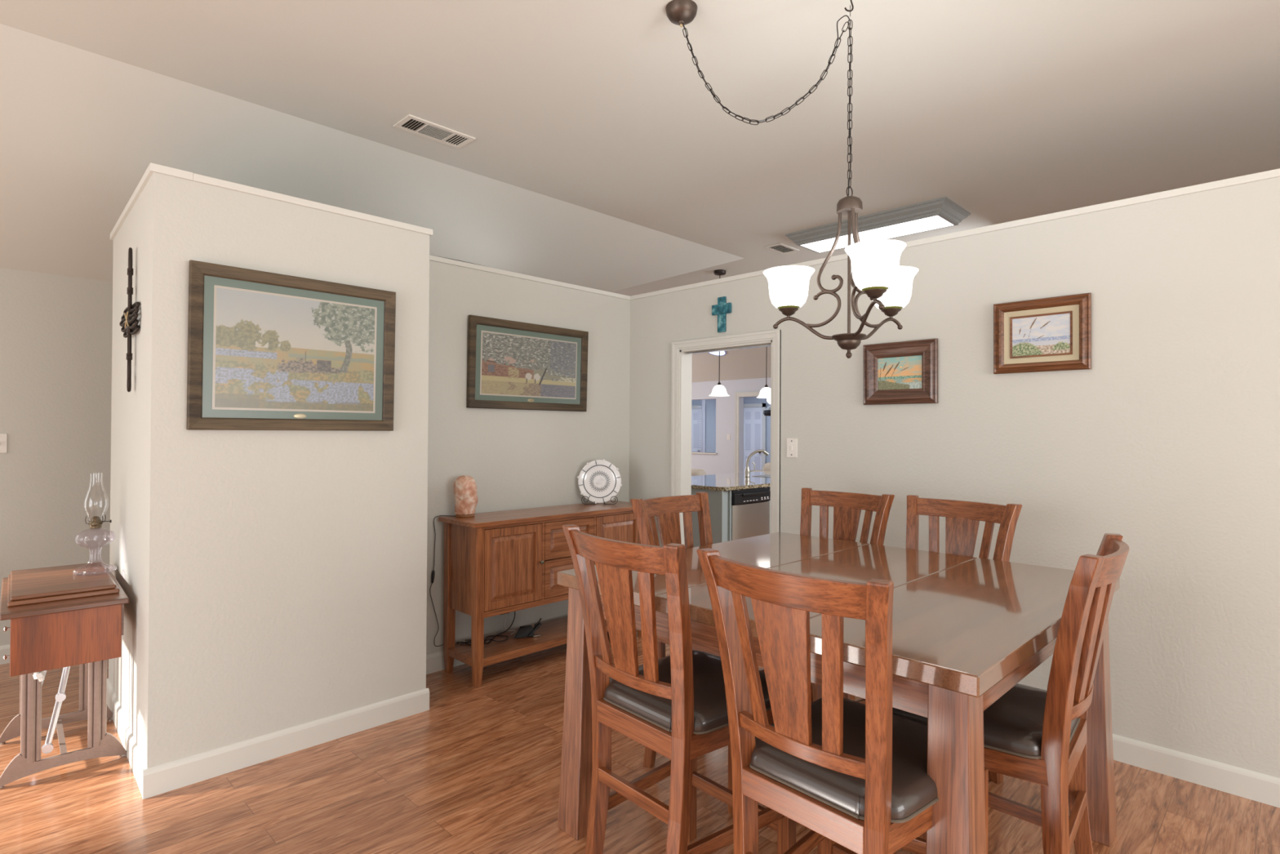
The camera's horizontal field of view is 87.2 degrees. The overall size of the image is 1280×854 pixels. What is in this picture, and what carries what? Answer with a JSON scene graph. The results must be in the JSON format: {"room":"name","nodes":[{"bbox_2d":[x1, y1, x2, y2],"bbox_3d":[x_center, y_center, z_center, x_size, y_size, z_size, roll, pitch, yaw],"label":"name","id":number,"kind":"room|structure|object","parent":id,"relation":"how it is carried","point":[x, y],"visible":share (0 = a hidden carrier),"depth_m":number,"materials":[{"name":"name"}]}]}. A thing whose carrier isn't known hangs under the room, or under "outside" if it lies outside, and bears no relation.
{"room":"dining room","nodes":[
{"label":"dining room","id":0,"kind":"room"},
{"bbox_2d":[0,267,112,645],"bbox_3d":[-3.420,0.239,4.540,0.110,2.380,5.033,0,-1,45],"label":"wall","id":1,"kind":"structure","parent":0,"point":[55,331],"depth_m":4.20,"materials":[{"name":"grey paint"}]},
{"bbox_2d":[0,433,7,453],"bbox_3d":[-3.842,0.098,4.026,0.013,0.116,0.072,0,-1,45],"label":"light switch","id":2,"kind":"object","parent":1,"relation":"attached to","point":[3,437],"visible":1,"depth_m":4.04,"materials":[{"name":"white plastic"}]},
{"bbox_2d":[0,644,9,664],"bbox_3d":[-3.383,1.375,4.489,0.013,0.108,5.033,0,-1,45],"label":"baseboard","id":3,"kind":"structure","parent":1,"relation":"attached to","point":[4,650],"depth_m":4.04,"materials":[{"name":"white paint"}]},
{"bbox_2d":[106,172,189,795],"bbox_3d":[-2.305,0.206,3.104,0.131,2.440,1.299,1,-1,-44],"label":"wall","id":4,"kind":"structure","parent":0,"point":[148,422],"depth_m":2.67,"materials":[{"name":"grey paint"}]},
{"bbox_2d":[119,247,140,391],"bbox_3d":[-2.200,-0.463,2.896,0.323,0.624,0.030,0,-1,43],"label":"iron cross","id":5,"kind":"object","parent":4,"relation":"attached to","point":[131,326],"visible":1,"depth_m":2.88,"materials":[{"name":"grey metal"}]},
{"bbox_2d":[110,162,193,239],"bbox_3d":[-2.295,-1.003,3.117,0.140,0.030,1.326,1,-1,-44],"label":"trim","id":6,"kind":"structure","parent":4,"relation":"attached to","point":[152,167],"depth_m":2.69,"materials":[{"name":"white paint"}]},
{"bbox_2d":[142,180,429,799],"bbox_3d":[-1.524,0.211,3.044,0.128,2.440,1.183,0,-1,45],"label":"wall","id":7,"kind":"structure","parent":0,"point":[306,550],"depth_m":2.99,"materials":[{"name":"grey paint"}]},
{"bbox_2d":[186,259,395,431],"bbox_3d":[-1.495,-0.321,2.967,0.041,0.672,0.845,0,-1,45],"label":"framed print","id":8,"kind":"object","parent":7,"relation":"attached to","point":[267,350],"visible":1,"depth_m":2.92,"materials":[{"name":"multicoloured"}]},
{"bbox_2d":[192,173,433,236],"bbox_3d":[-1.470,-0.998,3.107,0.137,0.030,1.042,0,-1,45],"label":"trim","id":9,"kind":"structure","parent":7,"relation":"attached to","point":[197,178],"depth_m":2.99,"materials":[{"name":"white paint"}]},
{"bbox_2d":[426,260,630,654],"bbox_3d":[-0.830,0.224,4.420,0.115,2.440,2.010,0,-1,45],"label":"wall","id":10,"kind":"structure","parent":0,"point":[516,459],"depth_m":4.34,"materials":[{"name":"grey paint"}]},
{"bbox_2d":[426,650,464,674],"bbox_3d":[-0.750,1.390,4.409,0.013,0.108,1.892,0,-1,45],"label":"baseboard","id":11,"kind":"structure","parent":10,"relation":"attached to","point":[434,661],"depth_m":3.95,"materials":[{"name":"white paint"}]},
{"bbox_2d":[500,612,515,635],"bbox_3d":[-0.835,1.198,4.240,0.142,0.190,0.080,0,0,35],"label":"plug adapter","id":12,"kind":"object","parent":10,"relation":"attached to","point":[508,612],"visible":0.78,"depth_m":4.25,"materials":[{"name":"black plastic"}]},
{"bbox_2d":[466,315,588,411],"bbox_3d":[-0.711,-0.395,4.425,0.041,0.565,0.945,0,-1,45],"label":"framed print","id":13,"kind":"object","parent":10,"relation":"attached to","point":[512,364],"visible":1,"depth_m":4.39,"materials":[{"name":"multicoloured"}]},
{"bbox_2d":[429,254,631,300],"bbox_3d":[-0.781,-0.985,4.471,0.135,0.030,2.130,0,-1,45],"label":"trim","id":14,"kind":"structure","parent":10,"relation":"attached to","point":[433,258],"depth_m":4.39,"materials":[{"name":"white paint"}]},
{"bbox_2d":[431,254,483,266],"bbox_3d":[-1.080,-1.009,4.128,0.028,0.011,0.881,0,-1,43],"label":"cable","id":15,"kind":"object","parent":14,"relation":"on","point":[431,255],"visible":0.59,"depth_m":4.08,"materials":[{"name":"black plastic"}]},
{"bbox_2d":[0,0,1279,382],"bbox_3d":[-0.719,-1.297,4.955,16.000,0.730,14.000,0,-1,45],"label":"ceiling","id":16,"kind":"structure","parent":0,"point":[601,156],"depth_m":3.38,"materials":[{"name":"white paint"}]},
{"bbox_2d":[392,114,475,148],"bbox_3d":[-1.119,-1.607,3.670,0.186,0.011,0.392,0,-1,45],"label":"ceiling vent","id":17,"kind":"object","parent":16,"relation":"in","point":[410,123],"visible":1,"depth_m":3.66,"materials":[{"name":"silver metal"}]},
{"bbox_2d":[708,351,726,355],"bbox_3d":[1.271,-1.274,11.292,0.356,0.136,0.379,1,0,-41],"label":"ceiling light","id":18,"kind":"object","parent":16,"relation":"attached to","point":[722,353],"visible":0.36,"depth_m":11.35,"materials":[{"name":"white glass"}]},
{"bbox_2d":[709,269,729,396],"bbox_3d":[0.806,-0.948,6.805,0.206,1.265,0.206,0,-1,45],"label":"pendant light","id":19,"kind":"object","parent":16,"relation":"hanging from","point":[719,390],"visible":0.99,"depth_m":6.76,"materials":[{"name":"white glass"}]},
{"bbox_2d":[756,346,770,398],"bbox_3d":[1.342,-0.942,7.118,0.206,1.265,0.206,0,-1,45],"label":"pendant light","id":20,"kind":"object","parent":16,"relation":"hanging from","point":[765,393],"visible":0.66,"depth_m":7.07,"materials":[{"name":"white glass"}]},
{"bbox_2d":[764,243,799,253],"bbox_3d":[1.259,-1.579,5.955,0.170,0.011,0.300,0,-1,45],"label":"ceiling vent","id":21,"kind":"object","parent":16,"relation":"in","point":[781,248],"visible":1,"depth_m":5.95,"materials":[{"name":"silver metal"}]},
{"bbox_2d":[665,0,918,358],"bbox_3d":[0.594,-0.928,2.542,0.884,1.364,0.563,0,0,36],"label":"chandelier","id":22,"kind":"object","parent":16,"relation":"hanging from","point":[877,273],"visible":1,"depth_m":2.42,"materials":[{"name":"brown metal"}]},
{"bbox_2d":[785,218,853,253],"bbox_3d":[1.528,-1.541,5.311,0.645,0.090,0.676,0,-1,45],"label":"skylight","id":23,"kind":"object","parent":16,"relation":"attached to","point":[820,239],"depth_m":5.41,"materials":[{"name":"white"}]},
{"bbox_2d":[857,196,970,241],"bbox_3d":[1.917,-1.542,4.924,0.876,0.090,0.676,0,-1,45],"label":"fluorescent light","id":24,"kind":"object","parent":16,"relation":"attached to","point":[931,215],"depth_m":4.94,"materials":[{"name":"white plastic"}]},
{"bbox_2d":[800,215,953,252],"bbox_3d":[1.822,-1.498,5.254,1.111,0.005,0.314,0,-1,45],"label":"diffuser","id":25,"kind":"object","parent":24,"relation":"attached to","point":[920,224],"depth_m":5.14,"materials":[{"name":"white plastic"}]},
{"bbox_2d":[0,629,1279,853],"bbox_3d":[0.462,1.488,6.144,16.000,0.050,17.400,0,-1,45],"label":"floor","id":26,"kind":"structure","parent":0,"point":[477,771],"depth_m":2.59,"materials":[{"name":"brown wood"}]},
{"bbox_2d":[0,561,128,789],"bbox_3d":[-2.530,1.045,2.944,0.412,0.758,0.850,1,-1,-43],"label":"table","id":27,"kind":"object","parent":26,"relation":"on","point":[60,618],"visible":0.99,"depth_m":2.72,"materials":[{"name":"brown wood"}]},
{"bbox_2d":[72,472,116,575],"bbox_3d":[-2.498,0.440,3.083,0.160,0.455,0.160,0,-1,45],"label":"oil lamp","id":28,"kind":"object","parent":27,"relation":"on","point":[95,522],"visible":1,"depth_m":3.07,"materials":[{"name":"clear glass"}]},
{"bbox_2d":[438,500,641,688],"bbox_3d":[-0.550,0.989,4.296,0.391,0.912,1.407,0,-1,45],"label":"sideboard","id":29,"kind":"object","parent":26,"relation":"on","point":[497,562],"visible":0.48,"depth_m":3.92,"materials":[{"name":"brown wood"}]},
{"bbox_2d":[429,475,478,646],"bbox_3d":[-1.085,0.785,3.934,0.261,1.001,0.144,1,0,-29],"label":"salt lamp","id":30,"kind":"object","parent":29,"relation":"on","point":[464,486],"visible":1,"depth_m":3.92,"materials":[{"name":"orange stone"}]},
{"bbox_2d":[431,569,435,583],"bbox_3d":[-1.211,0.876,3.930,0.018,0.076,0.019,0,0,22],"label":"switch","id":31,"kind":"object","parent":30,"relation":"attached to","point":[433,571],"depth_m":3.92,"materials":[{"name":"black plastic"}]},
{"bbox_2d":[456,611,515,645],"bbox_3d":[-0.886,1.166,4.113,0.185,0.249,0.452,0,0,40],"label":"power cable","id":32,"kind":"object","parent":29,"relation":"on","point":[463,642],"visible":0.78,"depth_m":4.05,"materials":[{"name":"black plastic"}]},
{"bbox_2d":[448,616,608,666],"bbox_3d":[-0.555,1.317,4.298,0.349,0.045,1.335,0,-1,45],"label":"shelf","id":33,"kind":"object","parent":29,"relation":"attached to","point":[553,633],"depth_m":3.99,"materials":[{"name":"brown wood"}]},
{"bbox_2d":[515,617,542,638],"bbox_3d":[-0.692,1.243,4.159,0.174,0.100,0.081,0,0,-17],"label":"black modem","id":34,"kind":"object","parent":29,"relation":"on","point":[524,631],"visible":1,"depth_m":4.14,"materials":[{"name":"black plastic"}]},
{"bbox_2d":[581,496,617,504],"bbox_3d":[-0.282,0.506,4.689,0.251,0.058,0.112,0,0,-3],"label":"easel","id":35,"kind":"object","parent":29,"relation":"on","point":[583,496],"visible":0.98,"depth_m":4.64,"materials":[{"name":"grey metal"}]},
{"bbox_2d":[577,458,622,503],"bbox_3d":[-0.281,0.379,4.690,0.314,0.312,0.059,0,0,-5],"label":"plate","id":36,"kind":"object","parent":35,"relation":"on","point":[599,480],"visible":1,"depth_m":4.69,"materials":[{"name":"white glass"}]},
{"bbox_2d":[562,524,795,853],"bbox_3d":[0.120,0.870,2.030,0.599,1.140,0.497,1,0,-42],"label":"dining chair","id":37,"kind":"object","parent":26,"relation":"on","point":[673,705],"visible":0.87,"depth_m":1.87,"materials":[{"name":"brown wood"}]},
{"bbox_2d":[604,649,770,734],"bbox_3d":[0.165,0.797,2.071,0.472,0.061,0.456,1,0,-42],"label":"seat cushion","id":38,"kind":"object","parent":37,"relation":"on","point":[708,715],"depth_m":1.92,"materials":[{"name":"black leather"}]},
{"bbox_2d":[630,492,733,814],"bbox_3d":[0.315,0.876,2.835,0.599,1.140,0.497,0,-1,43],"label":"dining chair","id":39,"kind":"object","parent":26,"relation":"on","point":[667,509],"visible":0.18,"depth_m":2.99,"materials":[{"name":"brown wood"}]},
{"bbox_2d":[691,468,706,475],"bbox_3d":[0.864,1.063,10.469,0.780,0.860,0.800,0,-1,45],"label":"armchair","id":40,"kind":"object","parent":26,"relation":"on","point":[695,472],"visible":0.15,"depth_m":9.98,"materials":[{"name":"beige fabric"}]},
{"bbox_2d":[691,486,770,546],"bbox_3d":[1.329,1.038,7.444,1.101,0.877,2.600,0,-1,45],"label":"base cabinet","id":41,"kind":"object","parent":26,"relation":"on","point":[719,501],"visible":0.1,"depth_m":6.24,"materials":[{"name":"grey wood"}]},
{"bbox_2d":[691,471,770,490],"bbox_3d":[1.282,0.582,7.525,1.220,0.034,2.700,0,-1,45],"label":"countertop","id":42,"kind":"structure","parent":41,"relation":"on","point":[737,481],"depth_m":6.88,"materials":[{"name":"stone"}]},
{"bbox_2d":[744,449,768,476],"bbox_3d":[1.327,0.410,7.618,0.274,0.310,0.059,0,0,0],"label":"kitchen faucet","id":43,"kind":"object","parent":42,"relation":"on","point":[747,472],"visible":1,"depth_m":7.61,"materials":[{"name":"silver metal"}]},
{"bbox_2d":[755,474,770,477],"bbox_3d":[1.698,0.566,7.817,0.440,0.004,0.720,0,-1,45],"label":"sink","id":44,"kind":"object","parent":42,"relation":"in","point":[767,475],"visible":0.26,"depth_m":7.73,"materials":[{"name":"silver metal"}]},
{"bbox_2d":[731,486,770,540],"bbox_3d":[0.883,1.000,6.654,0.620,0.816,0.608,0,-1,45],"label":"dishwasher","id":45,"kind":"object","parent":41,"relation":"in","point":[750,508],"visible":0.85,"depth_m":6.42,"materials":[{"name":"silver metal"}]},
{"bbox_2d":[753,462,770,471],"bbox_3d":[2.425,0.995,9.224,1.550,1.000,0.970,0,-1,45],"label":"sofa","id":46,"kind":"object","parent":26,"relation":"on","point":[766,467],"visible":0.05,"depth_m":9.25,"materials":[{"name":"beige fabric"}]},
{"bbox_2d":[758,487,894,702],"bbox_3d":[0.817,0.881,3.123,0.599,1.140,0.497,1,0,-41],"label":"dining chair","id":47,"kind":"object","parent":26,"relation":"on","point":[847,506],"visible":0.19,"depth_m":3.28,"materials":[{"name":"brown wood"}]},
{"bbox_2d":[556,532,1119,853],"bbox_3d":[0.703,0.982,2.400,1.415,0.915,1.427,1,-1,-45],"label":"dining table","id":48,"kind":"object","parent":26,"relation":"on","point":[966,630],"visible":0.62,"depth_m":2.01,"materials":[{"name":"brown wood"}]},
{"bbox_2d":[696,547,988,853],"bbox_3d":[0.495,0.870,1.627,0.599,1.140,0.497,1,-1,-42],"label":"dining chair","id":49,"kind":"object","parent":26,"relation":"on","point":[852,773],"visible":0.94,"depth_m":1.47,"materials":[{"name":"brown wood"}]},
{"bbox_2d":[751,697,937,823],"bbox_3d":[0.540,0.797,1.668,0.472,0.061,0.456,1,-1,-42],"label":"seat cushion","id":50,"kind":"object","parent":49,"relation":"on","point":[913,792],"depth_m":1.52,"materials":[{"name":"black leather"}]},
{"bbox_2d":[843,494,1022,782],"bbox_3d":[1.186,0.881,2.757,0.599,1.140,0.497,1,0,-37],"label":"dining chair","id":51,"kind":"object","parent":26,"relation":"on","point":[962,517],"visible":0.19,"depth_m":2.89,"materials":[{"name":"brown wood"}]},
{"bbox_2d":[892,533,1129,853],"bbox_3d":[1.017,0.875,1.907,0.599,1.140,0.497,0,0,40],"label":"dining chair","id":52,"kind":"object","parent":26,"relation":"on","point":[1037,735],"visible":0.7,"depth_m":1.68,"materials":[{"name":"brown wood"}]},
{"bbox_2d":[892,683,1079,759],"bbox_3d":[0.972,0.801,1.946,0.472,0.061,0.456,0,0,40],"label":"seat cushion","id":53,"kind":"object","parent":52,"relation":"on","point":[1013,724],"depth_m":1.74,"materials":[{"name":"black leather"}]},
{"bbox_2d":[697,399,705,452],"bbox_3d":[1.411,0.279,15.501,0.190,1.900,0.060,0,-1,45],"label":"window shutter","id":54,"kind":"object","parent":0,"point":[703,406],"visible":0.73,"depth_m":15.45,"materials":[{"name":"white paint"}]},
{"bbox_2d":[691,377,770,475],"bbox_3d":[4.244,0.260,9.957,16.000,2.500,0.120,0,-1,45],"label":"wall","id":55,"kind":"structure","parent":0,"point":[722,462],"depth_m":12.52,"materials":[{"name":"white paint"}]},
{"bbox_2d":[691,451,716,453],"bbox_3d":[1.114,0.502,13.053,1.055,0.025,0.170,0,-1,45],"label":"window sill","id":56,"kind":"structure","parent":55,"relation":"in","point":[691,451],"depth_m":12.85,"materials":[{"name":"white paint"}]},
{"bbox_2d":[727,433,730,439],"bbox_3d":[1.642,0.181,12.446,0.072,0.116,0.013,0,-1,45],"label":"light switch","id":57,"kind":"object","parent":55,"relation":"attached to","point":[728,434],"visible":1,"depth_m":12.44,"materials":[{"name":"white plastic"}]},
{"bbox_2d":[734,391,759,473],"bbox_3d":[2.184,0.438,11.899,1.230,2.145,0.021,0,-1,45],"label":"door frame","id":58,"kind":"structure","parent":55,"relation":"in","point":[738,394],"depth_m":12.29,"materials":[{"name":"white paint"}]},
{"bbox_2d":[691,396,770,472],"bbox_3d":[3.126,0.290,15.575,6.500,2.500,0.120,0,-1,45],"label":"wall","id":59,"kind":"structure","parent":0,"point":[710,404],"depth_m":16.77,"materials":[{"name":"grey paint"}]},
{"bbox_2d":[691,404,702,452],"bbox_3d":[1.311,0.494,17.196,0.820,2.090,0.120,0,-1,45],"label":"window blind","id":60,"kind":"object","parent":59,"relation":"in","point":[694,408],"depth_m":17.12,"materials":[{"name":"white paint"}]},
{"bbox_2d":[742,403,765,472],"bbox_3d":[2.653,0.494,15.865,0.720,2.090,0.120,0,-1,45],"label":"door","id":61,"kind":"structure","parent":59,"relation":"in","point":[754,419],"depth_m":15.85,"materials":[{"name":"white paint"}]},
{"bbox_2d":[628,177,1279,777],"bbox_3d":[2.632,0.232,2.482,7.760,2.440,0.115,0,-1,45],"label":"wall","id":62,"kind":"structure","parent":0,"point":[1169,444],"depth_m":2.94,"materials":[{"name":"grey paint"}]},
{"bbox_2d":[711,296,731,332],"bbox_3d":[0.543,-0.748,4.469,0.156,0.234,0.020,0,-1,45],"label":"wall cross","id":63,"kind":"object","parent":62,"relation":"attached to","point":[722,308],"visible":1,"depth_m":4.46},
{"bbox_2d":[671,329,781,545],"bbox_3d":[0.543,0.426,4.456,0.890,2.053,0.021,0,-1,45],"label":"door frame","id":64,"kind":"structure","parent":62,"relation":"in","point":[775,335],"depth_m":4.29,"materials":[{"name":"white paint"}]},
{"bbox_2d":[685,342,771,354],"bbox_3d":[0.593,-0.522,4.507,0.714,0.012,0.045,0,-1,45],"label":"trim","id":65,"kind":"structure","parent":62,"relation":"attached to","point":[763,344],"depth_m":4.49,"materials":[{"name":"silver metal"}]},
{"bbox_2d":[786,438,797,457],"bbox_3d":[0.923,0.127,4.088,0.072,0.116,0.013,0,-1,45],"label":"light switch","id":66,"kind":"object","parent":62,"relation":"attached to","point":[792,443],"visible":1,"depth_m":4.08,"materials":[{"name":"white plastic"}]},
{"bbox_2d":[862,337,937,404],"bbox_3d":[1.391,-0.290,3.609,0.402,0.334,0.034,0,-1,45],"label":"framed painting","id":67,"kind":"object","parent":62,"relation":"attached to","point":[902,372],"visible":1,"depth_m":3.60,"materials":[{"name":"brown wood"}]},
{"bbox_2d":[630,168,1279,300],"bbox_3d":[2.683,-0.977,2.446,7.635,0.030,0.135,0,-1,45],"label":"trim","id":68,"kind":"structure","parent":62,"relation":"attached to","point":[1275,173],"depth_m":3.13,"materials":[{"name":"white paint"}]},
{"bbox_2d":[993,293,1091,373],"bbox_3d":[1.868,-0.428,3.137,0.400,0.340,0.034,0,-1,45],"label":"framed painting","id":69,"kind":"object","parent":62,"relation":"attached to","point":[1051,334],"visible":1,"depth_m":3.13,"materials":[{"name":"brown wood"}]},
{"bbox_2d":[1112,733,1279,807],"bbox_3d":[3.096,1.397,1.917,6.306,0.108,0.013,0,-1,45],"label":"baseboard","id":70,"kind":"structure","parent":62,"relation":"attached to","point":[1242,782],"depth_m":2.73,"materials":[{"name":"white paint"}]},
{"bbox_3d":[2.034,-0.944,14.475,6.500,0.060,3.400,0,-1,45],"label":"ceiling","id":71,"kind":"structure","parent":0,"visible":0},
{"bbox_2d":[763,398,770,416],"bbox_3d":[2.686,-0.566,13.542,0.390,0.700,0.400,0,-1,45],"label":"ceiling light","id":72,"kind":"object","parent":71,"relation":"hanging from","point":[766,411],"visible":0.16,"depth_m":13.46,"materials":[{"name":"white"}]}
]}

